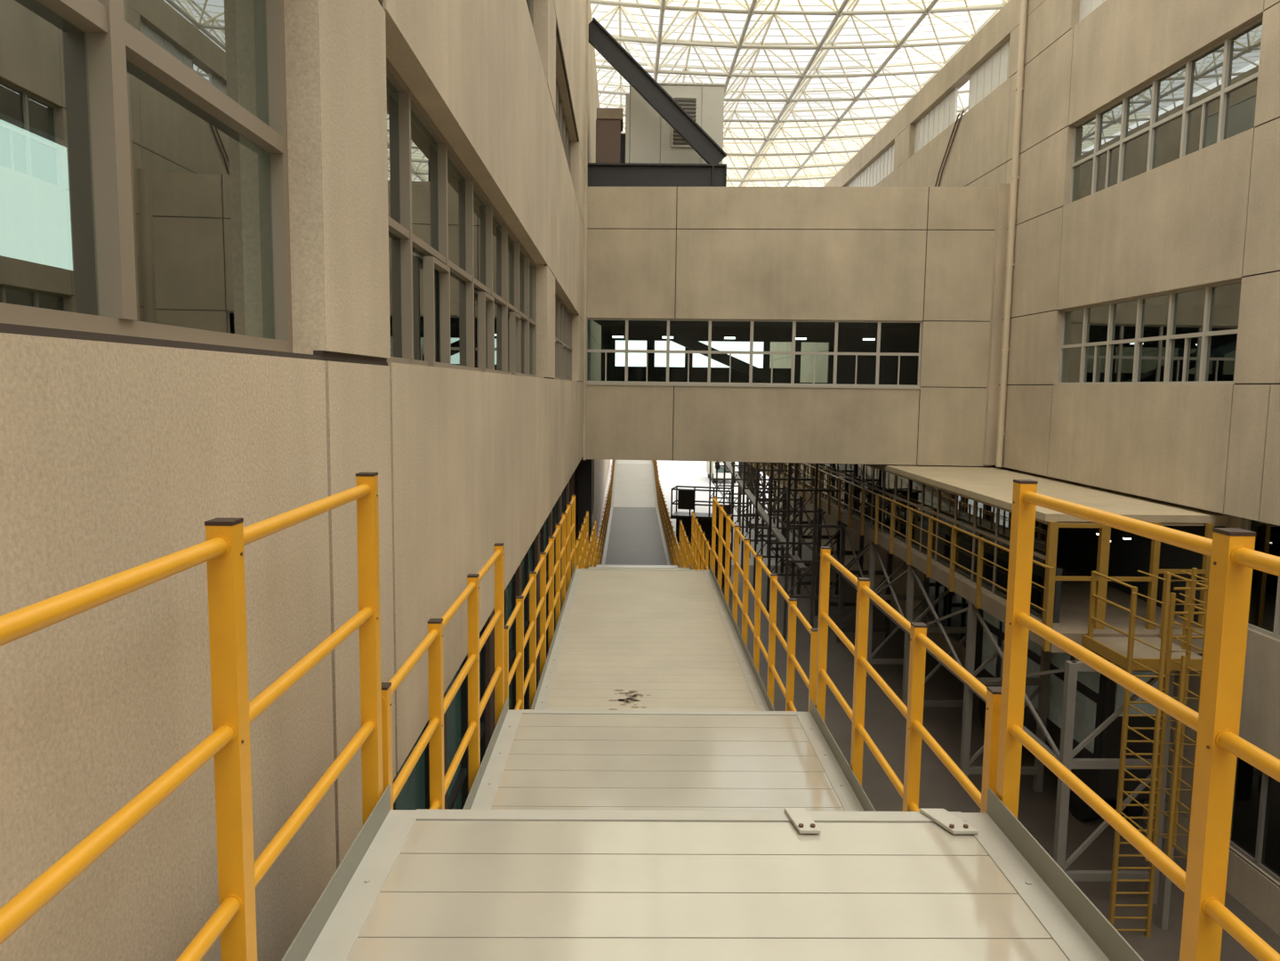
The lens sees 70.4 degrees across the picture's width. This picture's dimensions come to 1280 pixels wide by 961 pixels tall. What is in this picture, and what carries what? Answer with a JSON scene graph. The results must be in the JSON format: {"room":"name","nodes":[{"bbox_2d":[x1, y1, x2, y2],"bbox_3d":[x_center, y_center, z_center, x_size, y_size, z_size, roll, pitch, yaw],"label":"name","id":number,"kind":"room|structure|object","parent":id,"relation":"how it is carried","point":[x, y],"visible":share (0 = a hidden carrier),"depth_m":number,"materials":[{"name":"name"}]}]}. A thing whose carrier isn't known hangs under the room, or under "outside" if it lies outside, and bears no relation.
{"room":"industrial walkway","nodes":[
{"label":"industrial walkway","id":0,"kind":"room"},
{"bbox_2d":[62,18,437,362],"bbox_3d":[-4.202,-2.785,12.534,0.400,4.950,12.250,1,6,-1],"label":"pier","id":1,"kind":"object","parent":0,"point":[73,37],"visible":0.27,"depth_m":6.48,"materials":[{"name":"grey paint"}]},
{"bbox_2d":[0,0,594,809],"bbox_3d":[-5.248,-1.096,18.900,6.980,15.150,52.000,1,6,-1],"label":"wall","id":2,"kind":"structure","parent":0,"point":[185,162],"depth_m":15.39,"materials":[{"name":"grey paint"}]},
{"bbox_2d":[393,720,429,809],"bbox_3d":[-1.675,3.589,6.150,0.065,3.850,2.450,1,6,-1],"label":"window","id":3,"kind":"structure","parent":2,"relation":"in","point":[414,794],"depth_m":6.93,"materials":[{"name":"teal glass"}]},
{"bbox_2d":[446,622,485,809],"bbox_3d":[-1.723,3.300,8.935,0.065,3.850,2.450,1,6,-1],"label":"window","id":4,"kind":"structure","parent":2,"relation":"in","point":[457,710],"depth_m":8.76,"materials":[{"name":"teal glass"}]},
{"bbox_2d":[494,571,515,727],"bbox_3d":[-1.771,3.011,11.720,0.065,3.850,2.450,1,6,-1],"label":"window","id":5,"kind":"structure","parent":2,"relation":"in","point":[510,591],"depth_m":12.73,"materials":[{"name":"black glass"}]},
{"bbox_2d":[522,538,535,708],"bbox_3d":[-1.819,2.722,14.504,0.065,3.850,2.450,1,6,-1],"label":"window","id":6,"kind":"structure","parent":2,"relation":"in","point":[528,561],"depth_m":14.48,"materials":[{"name":"glass"}]},
{"bbox_2d":[539,515,548,657],"bbox_3d":[-1.868,2.433,17.289,0.065,3.850,2.450,1,6,-1],"label":"window","id":7,"kind":"structure","parent":2,"relation":"in","point":[544,529],"depth_m":18.32,"materials":[{"name":"glass"}]},
{"bbox_2d":[552,499,558,631],"bbox_3d":[-1.916,2.144,20.073,0.065,3.850,2.450,1,6,-1],"label":"window","id":8,"kind":"structure","parent":2,"relation":"in","point":[555,510],"depth_m":20.27,"materials":[{"name":"glass"}]},
{"bbox_2d":[561,484,566,536],"bbox_3d":[-1.964,1.855,22.858,0.065,3.850,2.450,1,6,-1],"label":"window","id":9,"kind":"structure","parent":2,"relation":"in","point":[564,492],"depth_m":22.77,"materials":[{"name":"glass"}]},
{"bbox_2d":[0,0,601,960],"bbox_3d":[-1.537,-6.600,18.393,0.300,13.200,52.000,1,6,-1],"label":"wall","id":10,"kind":"structure","parent":0,"point":[116,451],"depth_m":3.22,"materials":[{"name":"brown"}]},
{"bbox_2d":[0,0,292,352],"bbox_3d":[-1.283,-1.099,1.613,0.065,1.620,3.440,1,6,-1],"label":"window","id":11,"kind":"structure","parent":10,"relation":"in","point":[110,41],"depth_m":2.24,"materials":[{"name":"beige metal"}]},
{"bbox_2d":[386,56,536,377],"bbox_3d":[-1.429,-1.830,8.659,0.088,1.620,8.850,1,6,-1],"label":"window","id":12,"kind":"structure","parent":10,"relation":"in","point":[523,314],"depth_m":6.51,"materials":[{"name":"beige metal"}]},
{"bbox_2d":[525,0,533,28],"bbox_3d":[-1.416,-5.849,8.242,0.088,1.500,8.850,1,6,-1],"label":"window","id":13,"kind":"structure","parent":10,"relation":"in","point":[530,3],"depth_m":12.57,"materials":[{"name":"beige metal"}]},
{"bbox_2d":[554,290,571,380],"bbox_3d":[-1.596,-2.831,18.306,0.088,1.620,7.550,1,6,-1],"label":"window","id":14,"kind":"structure","parent":10,"relation":"in","point":[563,316],"depth_m":18.78,"materials":[{"name":"beige metal"}]},
{"bbox_2d":[555,75,571,171],"bbox_3d":[-1.581,-6.834,17.740,0.088,1.500,7.250,1,6,-1],"label":"window","id":15,"kind":"structure","parent":10,"relation":"in","point":[560,117],"depth_m":19.16,"materials":[{"name":"glass"}]},
{"bbox_2d":[582,0,588,459],"bbox_3d":[-1.465,-7.195,24.637,0.060,13.300,0.340,1,6,-1],"label":"trim","id":16,"kind":"structure","parent":10,"relation":"attached to","point":[587,1],"depth_m":24.53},
{"bbox_2d":[593,458,610,539],"bbox_3d":[-2.889,-4.491,72.384,0.300,10.950,55.000,1,6,-1],"label":"wall","id":17,"kind":"structure","parent":0,"point":[600,466],"depth_m":55.21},
{"bbox_2d":[595,459,813,565],"bbox_3d":[27.269,-6.691,152.114,120.000,0.290,217.000,1,6,-1],"label":"floor","id":18,"kind":"structure","parent":0,"point":[672,474],"depth_m":73.82,"materials":[{"name":"concrete"}]},
{"bbox_2d":[614,459,652,464],"bbox_3d":[-0.457,0.102,61.101,2.333,4.200,18.486,1,6,-1],"label":"deck","id":19,"kind":"object","parent":18,"relation":"on","point":[635,462],"visible":0.12,"depth_m":53.04,"materials":[{"name":"grey metal"}]},
{"bbox_2d":[611,462,658,507],"bbox_3d":[-0.317,1.546,47.176,2.268,4.200,9.486,1,6,-1],"label":"deck","id":20,"kind":"object","parent":18,"relation":"on","point":[633,485],"visible":0.96,"depth_m":46.35,"materials":[{"name":"grey metal"}]},
{"bbox_2d":[610,459,614,498],"bbox_3d":[-1.426,-0.358,46.931,0.058,2.628,9.329,1,6,-1],"label":"guardrail","id":21,"kind":"object","parent":20,"relation":"attached to","point":[613,461],"visible":0.51,"depth_m":45.91,"materials":[{"name":"metal"}]},
{"bbox_2d":[653,459,660,502],"bbox_3d":[0.843,-0.333,46.973,0.058,2.628,9.329,1,6,-1],"label":"guardrail","id":22,"kind":"object","parent":20,"relation":"attached to","point":[656,467],"visible":0.54,"depth_m":45.47,"materials":[{"name":"metal"}]},
{"bbox_2d":[706,460,736,483],"bbox_3d":[7.516,-1.085,83.717,2.200,2.090,6.520,1,6,-1],"label":"van","id":23,"kind":"object","parent":18,"relation":"on","point":[720,470],"visible":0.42,"depth_m":80.57,"materials":[{"name":"metal"}]},
{"bbox_2d":[708,461,765,522],"bbox_3d":[6.184,-0.505,57.369,3.565,6.350,0.140,1,6,-1],"label":"support frame","id":24,"kind":"object","parent":18,"relation":"on","point":[711,478],"visible":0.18,"depth_m":57.41,"materials":[{"name":"grey metal"}]},
{"bbox_2d":[715,461,776,531],"bbox_3d":[6.219,-0.296,55.351,3.565,6.350,4.080,1,6,-1],"label":"support frame","id":25,"kind":"object","parent":18,"relation":"on","point":[747,468],"visible":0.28,"depth_m":53.44,"materials":[{"name":"grey metal"}]},
{"bbox_2d":[741,461,756,518],"bbox_3d":[7.098,0.503,59.400,0.900,3.950,0.800,1,6,-1],"label":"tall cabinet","id":26,"kind":"object","parent":18,"relation":"on","point":[754,482],"visible":0.21,"depth_m":58.95,"materials":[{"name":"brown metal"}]},
{"bbox_2d":[723,461,787,544],"bbox_3d":[6.288,0.117,51.373,3.565,6.350,4.080,1,6,-1],"label":"support frame","id":27,"kind":"object","parent":18,"relation":"on","point":[740,494],"visible":0.34,"depth_m":49.46,"materials":[{"name":"grey metal"}]},
{"bbox_2d":[731,461,798,557],"bbox_3d":[6.357,0.530,47.395,3.565,6.350,4.080,1,6,-1],"label":"support frame","id":28,"kind":"object","parent":18,"relation":"on","point":[767,503],"visible":0.32,"depth_m":45.47,"materials":[{"name":"grey metal"}]},
{"bbox_2d":[666,329,790,383],"bbox_3d":[2.831,-3.682,28.147,4.117,1.976,0.600,1,6,3],"label":"flight","id":29,"kind":"object","parent":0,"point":[680,339],"visible":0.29,"depth_m":27.85,"materials":[{"name":"black metal"}]},
{"bbox_2d":[593,320,919,329],"bbox_3d":[4.222,-4.439,27.232,11.252,7.430,4.300,1,6,3],"label":"ceiling","id":30,"kind":"structure","parent":0,"point":[614,323],"depth_m":27.98,"materials":[{"name":"grey paint"}]},
{"bbox_2d":[595,107,623,162],"bbox_3d":[-0.880,-9.322,26.166,0.760,2.370,1.280,1,6,-1],"label":"box","id":31,"kind":"object","parent":30,"relation":"on","point":[609,121],"visible":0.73,"depth_m":25.53,"materials":[{"name":"brown metal"}]},
{"bbox_2d":[596,107,623,131],"bbox_3d":[-0.856,-10.351,26.060,0.740,0.300,1.280,1,6,-1],"label":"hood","id":32,"kind":"object","parent":31,"relation":"attached to","point":[606,115],"depth_m":25.43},
{"bbox_2d":[611,322,623,338],"bbox_3d":[-0.659,-4.540,27.257,0.340,0.500,0.180,1,6,3],"label":"ceiling lamp","id":33,"kind":"object","parent":30,"relation":"hanging from","point":[617,335],"visible":1,"depth_m":27.21,"materials":[{"name":"white"}]},
{"bbox_2d":[612,335,623,338],"bbox_3d":[-0.662,-4.316,27.280,0.320,0.050,0.160,1,6,3],"label":"diffuser","id":34,"kind":"object","parent":33,"relation":"attached to","point":[614,336],"depth_m":27.21,"materials":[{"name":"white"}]},
{"bbox_2d":[620,133,625,162],"bbox_3d":[-0.453,-9.069,26.451,0.230,1.820,0.700,1,6,-1],"label":"duct","id":35,"kind":"object","parent":30,"relation":"on","point":[623,135],"visible":0.14,"depth_m":26.05,"materials":[{"name":"black metal"}]},
{"bbox_2d":[587,16,726,186],"bbox_3d":[0.384,-10.376,24.762,4.022,4.750,0.501,1,6,1],"label":"steel beam","id":36,"kind":"structure","parent":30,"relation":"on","point":[712,173],"depth_m":24.80,"materials":[{"name":"black metal"}]},
{"bbox_2d":[625,82,724,163],"bbox_3d":[0.966,-9.722,26.670,2.800,3.110,2.220,1,6,-1],"label":"ventilation unit","id":37,"kind":"object","parent":30,"relation":"on","point":[649,139],"visible":0.41,"depth_m":25.61,"materials":[{"name":"metal"}]},
{"bbox_2d":[724,322,735,338],"bbox_3d":[2.685,-4.477,27.067,0.340,0.500,0.180,1,6,3],"label":"ceiling lamp","id":38,"kind":"object","parent":30,"relation":"hanging from","point":[729,336],"visible":1,"depth_m":27.01,"materials":[{"name":"white"}]},
{"bbox_2d":[795,322,806,339],"bbox_3d":[4.781,-4.437,26.948,0.340,0.500,0.180,1,6,3],"label":"ceiling lamp","id":39,"kind":"object","parent":30,"relation":"hanging from","point":[801,337],"visible":0.88,"depth_m":26.89,"materials":[{"name":"white"}]},
{"bbox_2d":[862,322,875,340],"bbox_3d":[6.777,-4.399,26.834,0.340,0.500,0.180,1,6,3],"label":"ceiling lamp","id":40,"kind":"object","parent":30,"relation":"hanging from","point":[865,338],"visible":1,"depth_m":26.78,"materials":[{"name":"white"}]},
{"bbox_2d":[862,338,875,340],"bbox_3d":[6.774,-4.175,26.858,0.320,0.050,0.160,1,6,3],"label":"diffuser","id":41,"kind":"object","parent":40,"relation":"attached to","point":[865,339],"depth_m":26.78,"materials":[{"name":"white"}]},
{"bbox_2d":[600,325,919,385],"bbox_3d":[4.354,-4.678,29.466,11.252,7.450,0.200,1,6,3],"label":"wall","id":42,"kind":"structure","parent":0,"point":[849,340],"depth_m":29.39,"materials":[{"name":"grey paint"}]},
{"bbox_2d":[585,186,997,466],"bbox_3d":[4.088,-4.214,24.947,11.252,7.450,0.300,1,6,3],"label":"wall","id":43,"kind":"structure","parent":0,"point":[925,254],"depth_m":24.73,"materials":[{"name":"brown"}]},
{"bbox_2d":[715,461,720,469],"bbox_3d":[2.152,-0.417,25.209,0.140,0.206,0.439,1,6,3],"label":"security camera","id":44,"kind":"object","parent":43,"relation":"attached to","point":[717,463],"visible":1,"depth_m":25.01,"materials":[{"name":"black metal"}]},
{"bbox_2d":[586,382,920,388],"bbox_3d":[3.046,-2.615,25.057,9.220,0.060,0.130,1,6,3],"label":"trim","id":45,"kind":"structure","parent":43,"relation":"attached to","point":[594,383],"depth_m":24.99,"materials":[{"name":"white metal"}]},
{"bbox_2d":[586,317,922,386],"bbox_3d":[3.072,-3.536,25.027,9.200,1.780,0.065,1,6,3],"label":"window","id":46,"kind":"structure","parent":43,"relation":"in","point":[626,350],"depth_m":25.00,"materials":[{"name":"white metal"}]},
{"bbox_2d":[982,183,1009,465],"bbox_3d":[9.572,-4.136,24.407,0.250,7.450,0.170,1,6,-1],"label":"pipe","id":47,"kind":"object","parent":43,"relation":"attached to","point":[1002,189],"depth_m":24.34,"materials":[{"name":"metal"}]},
{"bbox_2d":[590,0,1009,186],"bbox_3d":[5.096,-16.914,32.119,27.000,3.289,66.240,1,6,-1],"label":"ceiling","id":48,"kind":"structure","parent":0,"point":[806,90],"depth_m":38.24,"materials":[{"name":"beige paint"}]},
{"bbox_2d":[590,3,603,107],"bbox_3d":[-5.145,-19.056,40.919,6.800,0.783,14.500,1,6,-1],"label":"roof light","id":49,"kind":"object","parent":48,"relation":"on","point":[596,14],"depth_m":40.34,"materials":[{"name":"glass"}]},
{"bbox_2d":[622,106,968,186],"bbox_3d":[4.690,-20.484,56.276,27.000,1.174,16.000,1,6,-1],"label":"roof light","id":50,"kind":"object","parent":48,"relation":"attached to","point":[849,127],"depth_m":53.96,"materials":[{"name":"glass"}]},
{"bbox_2d":[605,0,1002,10],"bbox_3d":[5.176,-17.568,28.181,27.000,1.174,11.500,1,6,-1],"label":"roof light","id":51,"kind":"object","parent":48,"relation":"attached to","point":[784,4],"depth_m":33.64,"materials":[{"name":"glass"}]},
{"bbox_2d":[826,1,1002,118],"bbox_3d":[14.201,-18.896,41.271,8.500,0.994,14.500,1,6,-1],"label":"roof light","id":52,"kind":"object","parent":48,"relation":"attached to","point":[945,32],"depth_m":39.50,"materials":[{"name":"glass"}]},
{"bbox_2d":[721,564,1279,960],"bbox_3d":[14.686,7.584,12.605,90.000,0.300,63.000,1,6,-1],"label":"floor","id":53,"kind":"structure","parent":0,"point":[883,723],"depth_m":21.29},
{"bbox_2d":[578,458,592,540],"bbox_3d":[-1.692,2.401,27.821,0.400,6.450,0.500,1,6,-1],"label":"column","id":54,"kind":"structure","parent":53,"relation":"on","point":[584,466],"depth_m":27.37,"materials":[{"name":"black metal"}]},
{"bbox_2d":[601,506,671,564],"bbox_3d":[-0.186,3.561,33.561,2.330,3.000,17.986,1,6,-1],"label":"deck","id":55,"kind":"object","parent":53,"relation":"on","point":[634,535],"visible":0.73,"depth_m":33.55,"materials":[{"name":"grey metal"}]},
{"bbox_2d":[595,480,611,564],"bbox_3d":[-1.296,1.649,33.356,0.058,1.455,17.909,1,6,-1],"label":"guardrail","id":56,"kind":"object","parent":55,"relation":"attached to","point":[600,538],"visible":0.73,"depth_m":31.55,"materials":[{"name":"metal"}]},
{"bbox_2d":[658,481,678,564],"bbox_3d":[0.973,1.675,33.398,0.058,1.455,17.909,1,6,-1],"label":"guardrail","id":57,"kind":"object","parent":55,"relation":"attached to","point":[672,544],"visible":0.65,"depth_m":31.73,"materials":[{"name":"metal"}]},
{"bbox_2d":[595,561,679,567],"bbox_3d":[-0.068,4.313,22.279,2.233,3.830,4.586,1,6,-1],"label":"deck","id":58,"kind":"object","parent":53,"relation":"on","point":[600,565],"visible":0.12,"depth_m":24.22,"materials":[{"name":"grey metal"}]},
{"bbox_2d":[588,518,596,566],"bbox_3d":[-1.172,1.987,22.006,0.060,1.464,4.460,1,6,-1],"label":"guardrail","id":59,"kind":"object","parent":58,"relation":"attached to","point":[592,537],"visible":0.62,"depth_m":22.44,"materials":[{"name":"metal"}]},
{"bbox_2d":[678,519,691,567],"bbox_3d":[1.098,2.013,22.048,0.060,1.464,4.460,1,6,-1],"label":"guardrail","id":60,"kind":"object","parent":58,"relation":"attached to","point":[684,547],"visible":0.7,"depth_m":22.48,"materials":[{"name":"metal"}]},
{"bbox_2d":[587,564,692,569],"bbox_3d":[-0.015,4.366,17.595,2.234,4.690,4.716,1,6,-1],"label":"deck","id":61,"kind":"object","parent":53,"relation":"on","point":[615,567],"visible":0.09,"depth_m":19.61,"materials":[{"name":"grey metal"}]},
{"bbox_2d":[575,510,588,568],"bbox_3d":[-1.114,1.613,17.272,0.060,1.464,4.600,1,6,-1],"label":"guardrail","id":62,"kind":"object","parent":61,"relation":"attached to","point":[582,543],"visible":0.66,"depth_m":17.69,"materials":[{"name":"metal"}]},
{"bbox_2d":[691,511,711,570],"bbox_3d":[1.156,1.639,17.314,0.060,1.464,4.600,1,6,-1],"label":"guardrail","id":63,"kind":"object","parent":61,"relation":"attached to","point":[697,541],"visible":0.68,"depth_m":17.73,"materials":[{"name":"metal"}]},
{"bbox_2d":[531,563,774,710],"bbox_3d":[0.056,4.581,11.067,2.260,5.610,8.286,1,6,-1],"label":"deck","id":64,"kind":"object","parent":53,"relation":"on","point":[673,637],"visible":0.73,"depth_m":10.39,"materials":[{"name":"grey metal"}]},
{"bbox_2d":[504,494,575,709],"bbox_3d":[-1.036,1.374,10.662,0.060,1.464,8.101,1,6,-1],"label":"guardrail","id":65,"kind":"object","parent":64,"relation":"attached to","point":[568,540],"visible":0.81,"depth_m":9.52,"materials":[{"name":"metal"}]},
{"bbox_2d":[608,689,650,709],"bbox_3d":[-0.099,2.102,8.706,0.420,0.001,0.591,1,6,-1],"label":"dirt smudge","id":66,"kind":"object","parent":64,"relation":"on","point":[629,699],"visible":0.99,"depth_m":8.72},
{"bbox_2d":[710,496,817,711],"bbox_3d":[1.233,1.399,10.704,0.060,1.464,8.101,1,6,-1],"label":"guardrail","id":67,"kind":"object","parent":64,"relation":"attached to","point":[792,662],"visible":0.81,"depth_m":9.52,"materials":[{"name":"metal"}]},
{"bbox_2d":[462,696,876,811],"bbox_3d":[0.118,4.850,5.315,2.223,6.260,3.186,1,6,-1],"label":"deck","id":68,"kind":"object","parent":53,"relation":"on","point":[534,759],"visible":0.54,"depth_m":5.67,"materials":[{"name":"grey metal"}]},
{"bbox_2d":[381,542,504,809],"bbox_3d":[-0.970,1.321,4.874,0.066,1.464,3.052,1,6,-1],"label":"guardrail","id":69,"kind":"object","parent":68,"relation":"attached to","point":[439,782],"visible":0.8,"depth_m":4.50,"materials":[{"name":"metal"}]},
{"bbox_2d":[814,546,1001,812],"bbox_3d":[1.300,1.346,4.916,0.066,1.464,3.052,1,6,-1],"label":"guardrail","id":70,"kind":"object","parent":68,"relation":"attached to","point":[909,792],"visible":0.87,"depth_m":4.39,"materials":[{"name":"metal"}]},
{"bbox_2d":[670,485,733,586],"bbox_3d":[2.679,2.403,39.448,2.570,4.165,1.370,2,6,13],"label":"scissor lift","id":71,"kind":"object","parent":53,"relation":"on","point":[685,497],"visible":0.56,"depth_m":39.00,"materials":[{"name":"black metal"}]},
{"bbox_2d":[281,784,1143,960],"bbox_3d":[0.163,4.864,1.355,2.234,7.050,4.686,1,6,-1],"label":"deck","id":72,"kind":"object","parent":53,"relation":"on","point":[790,883],"visible":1,"depth_m":2.81,"materials":[{"name":"metal"}]},
{"bbox_2d":[0,471,383,960],"bbox_3d":[-0.921,0.928,0.998,0.066,1.464,4.452,1,6,-1],"label":"guardrail","id":73,"kind":"object","parent":72,"relation":"attached to","point":[239,874],"visible":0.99,"depth_m":2.05,"materials":[{"name":"metal"}]},
{"bbox_2d":[996,479,1279,960],"bbox_3d":[1.348,0.954,1.040,0.066,1.464,4.452,1,6,-1],"label":"guardrail","id":74,"kind":"object","parent":72,"relation":"attached to","point":[1234,557],"visible":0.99,"depth_m":2.13,"materials":[{"name":"metal"}]},
{"bbox_2d":[740,461,818,573],"bbox_3d":[6.426,0.943,43.417,3.565,6.350,4.080,1,6,-1],"label":"support frame","id":75,"kind":"object","parent":53,"relation":"on","point":[782,515],"visible":0.48,"depth_m":41.48,"materials":[{"name":"grey metal"}]},
{"bbox_2d":[753,461,840,594],"bbox_3d":[6.495,1.355,39.438,3.565,6.350,4.080,1,6,-1],"label":"support frame","id":76,"kind":"object","parent":53,"relation":"on","point":[837,537],"visible":0.62,"depth_m":37.51,"materials":[{"name":"grey metal"}]},
{"bbox_2d":[722,461,806,570],"bbox_3d":[5.208,0.805,42.406,0.250,2.819,20.041,0,6,-4],"label":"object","id":77,"kind":"object","parent":76,"relation":"attached to","point":[776,531],"visible":0.57,"depth_m":38.79,"materials":[{"name":"grey paint"}]},
{"bbox_2d":[766,462,864,615],"bbox_3d":[6.560,1.748,35.660,3.565,6.350,3.682,1,6,-1],"label":"support frame","id":78,"kind":"object","parent":53,"relation":"on","point":[795,478],"visible":0.59,"depth_m":33.92,"materials":[{"name":"grey metal"}]},
{"bbox_2d":[782,462,892,643],"bbox_3d":[6.622,2.119,32.080,3.565,6.350,3.682,1,6,-1],"label":"support frame","id":79,"kind":"object","parent":53,"relation":"on","point":[886,629],"visible":0.67,"depth_m":30.36,"materials":[{"name":"grey metal"}]},
{"bbox_2d":[840,524,928,676],"bbox_3d":[7.582,3.610,28.631,1.740,4.120,3.682,1,6,-1],"label":"support frame","id":80,"kind":"object","parent":53,"relation":"on","point":[922,603],"visible":0.54,"depth_m":26.84,"materials":[{"name":"grey paint"}]},
{"bbox_2d":[869,543,968,721],"bbox_3d":[7.644,3.981,25.051,1.740,4.120,3.682,1,6,-1],"label":"support frame","id":81,"kind":"object","parent":53,"relation":"on","point":[910,588],"visible":0.43,"depth_m":23.30,"materials":[{"name":"grey paint"}]},
{"bbox_2d":[907,567,1050,791],"bbox_3d":[7.710,4.379,21.221,1.740,4.120,4.180,1,6,-1],"label":"support frame","id":82,"kind":"object","parent":53,"relation":"on","point":[1037,770],"visible":0.52,"depth_m":19.20,"materials":[{"name":"grey paint"}]},
{"bbox_2d":[974,608,1158,820],"bbox_3d":[9.256,4.737,20.441,1.230,3.592,6.640,1,6,-1],"label":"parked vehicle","id":83,"kind":"object","parent":53,"relation":"on","point":[1098,696],"visible":0.24,"depth_m":17.73,"materials":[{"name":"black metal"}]},
{"bbox_2d":[967,606,1175,903],"bbox_3d":[7.782,4.807,17.094,1.740,4.120,4.280,1,6,-1],"label":"support frame","id":84,"kind":"object","parent":53,"relation":"on","point":[1066,753],"visible":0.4,"depth_m":15.01,"materials":[{"name":"grey paint"}]},
{"bbox_2d":[1081,570,1207,929],"bbox_3d":[8.120,4.332,14.768,1.360,5.552,1.380,1,6,-1],"label":"landing","id":85,"kind":"object","parent":53,"relation":"on","point":[1114,648],"visible":0.55,"depth_m":14.44,"materials":[{"name":"yellow paint"}]},
{"bbox_2d":[1108,567,1209,936],"bbox_3d":[7.781,4.247,13.615,0.732,5.950,0.784,1,6,-1],"label":"ladder","id":86,"kind":"object","parent":53,"relation":"on","point":[1169,607],"visible":0.75,"depth_m":13.72,"materials":[{"name":"metal"}]},
{"bbox_2d":[769,0,1279,525],"bbox_3d":[9.827,-7.006,28.603,0.350,12.300,70.000,1,6,-1],"label":"wall","id":87,"kind":"structure","parent":0,"point":[1210,214],"depth_m":18.69,"materials":[{"name":"brown"}]},
{"bbox_2d":[845,143,894,186],"bbox_3d":[9.757,-12.748,38.413,0.075,1.194,8.330,1,6,-1],"label":"panel","id":88,"kind":"object","parent":87,"relation":"attached to","point":[882,166],"visible":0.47,"depth_m":37.28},
{"bbox_2d":[913,87,957,153],"bbox_3d":[9.894,-11.927,30.507,0.075,1.194,4.030,1,6,-1],"label":"panel","id":89,"kind":"object","parent":87,"relation":"attached to","point":[942,116],"visible":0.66,"depth_m":30.24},
{"bbox_2d":[934,112,959,186],"bbox_3d":[9.630,-9.451,29.354,0.054,3.727,3.326,1,6,-1],"label":"cable","id":90,"kind":"object","parent":87,"relation":"hanging from","point":[959,113],"visible":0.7,"depth_m":28.57,"materials":[{"name":"brown metal"}]},
{"bbox_2d":[938,110,964,186],"bbox_3d":[9.636,-9.415,29.006,0.054,3.727,3.326,1,6,-1],"label":"cable","id":91,"kind":"object","parent":87,"relation":"hanging from","point":[962,110],"visible":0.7,"depth_m":28.29,"materials":[{"name":"brown metal"}]},
{"bbox_2d":[967,39,1010,111],"bbox_3d":[9.978,-11.427,25.684,0.075,1.194,3.330,1,6,-1],"label":"panel","id":92,"kind":"object","parent":87,"relation":"attached to","point":[994,71],"visible":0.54,"depth_m":25.83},
{"bbox_2d":[996,0,1027,466],"bbox_3d":[9.642,-6.482,23.526,0.185,12.300,0.160,1,6,-1],"label":"downpipe","id":93,"kind":"object","parent":87,"relation":"attached to","point":[1018,89],"visible":1,"depth_m":23.47,"materials":[{"name":"beige"}]},
{"bbox_2d":[1078,0,1105,21],"bbox_3d":[10.159,-10.338,15.192,0.075,1.194,11.030,1,6,-1],"label":"panel","id":94,"kind":"object","parent":87,"relation":"attached to","point":[1086,6],"visible":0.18,"depth_m":20.37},
{"bbox_2d":[1058,278,1241,384],"bbox_3d":[9.949,-2.793,18.138,0.065,1.740,6.390,1,6,-1],"label":"window","id":95,"kind":"structure","parent":87,"relation":"in","point":[1205,334],"depth_m":17.74,"materials":[{"name":"white metal"}]},
{"bbox_2d":[1069,16,1263,202],"bbox_3d":[10.003,-6.906,17.712,0.065,1.790,6.390,1,6,-1],"label":"window","id":96,"kind":"structure","parent":87,"relation":"in","point":[1225,89],"depth_m":17.34,"materials":[{"name":"white metal"}]},
{"bbox_2d":[772,24,1279,935],"bbox_3d":[13.310,-1.918,29.192,6.750,15.150,70.000,1,6,-1],"label":"wall","id":97,"kind":"structure","parent":0,"point":[1206,76],"depth_m":21.77,"materials":[{"name":"grey paint"}]},
{"bbox_2d":[926,580,966,644],"bbox_3d":[10.076,3.878,24.508,0.065,3.000,14.400,1,6,-1],"label":"window","id":98,"kind":"structure","parent":97,"relation":"in","point":[960,638],"depth_m":29.30,"materials":[{"name":"black metal"}]},
{"bbox_2d":[748,462,1229,653],"bbox_3d":[8.139,-0.656,38.685,3.190,2.290,47.200,1,6,-1],"label":"walkway","id":99,"kind":"object","parent":97,"relation":"attached to","point":[977,500],"visible":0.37,"depth_m":18.65,"materials":[{"name":"grey metal"}]},
{"bbox_2d":[747,462,1054,651],"bbox_3d":[6.516,-0.151,37.729,0.080,1.440,45.150,1,6,-1],"label":"guardrail","id":100,"kind":"object","parent":99,"relation":"attached to","point":[1048,609],"visible":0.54,"depth_m":21.33,"materials":[{"name":"metal"}]},
{"bbox_2d":[1122,531,1132,539],"bbox_3d":[9.274,0.870,17.244,0.140,0.500,0.080,1,6,-1],"label":"lamp","id":101,"kind":"object","parent":99,"relation":"hanging from","point":[1127,536],"visible":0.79,"depth_m":17.24,"materials":[{"name":"white"}]},
{"bbox_2d":[1229,756,1279,882],"bbox_3d":[10.235,5.526,14.929,0.065,1.700,1.800,1,6,-1],"label":"window","id":102,"kind":"structure","parent":97,"relation":"in","point":[1255,823],"depth_m":15.06,"materials":[{"name":"glass"}]},
{"bbox_2d":[1245,518,1279,639],"bbox_3d":[10.267,1.597,14.521,0.065,1.900,1.800,1,6,-1],"label":"window","id":103,"kind":"structure","parent":97,"relation":"in","point":[1264,611],"depth_m":14.91,"materials":[{"name":"black glass"}]},
{"bbox_2d":[1078,289,1194,382],"bbox_3d":[12.022,-2.804,22.290,0.400,3.400,4.100,1,6,-1],"label":"pier","id":104,"kind":"object","parent":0,"point":[1184,301],"visible":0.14,"depth_m":20.29,"materials":[{"name":"grey paint"}]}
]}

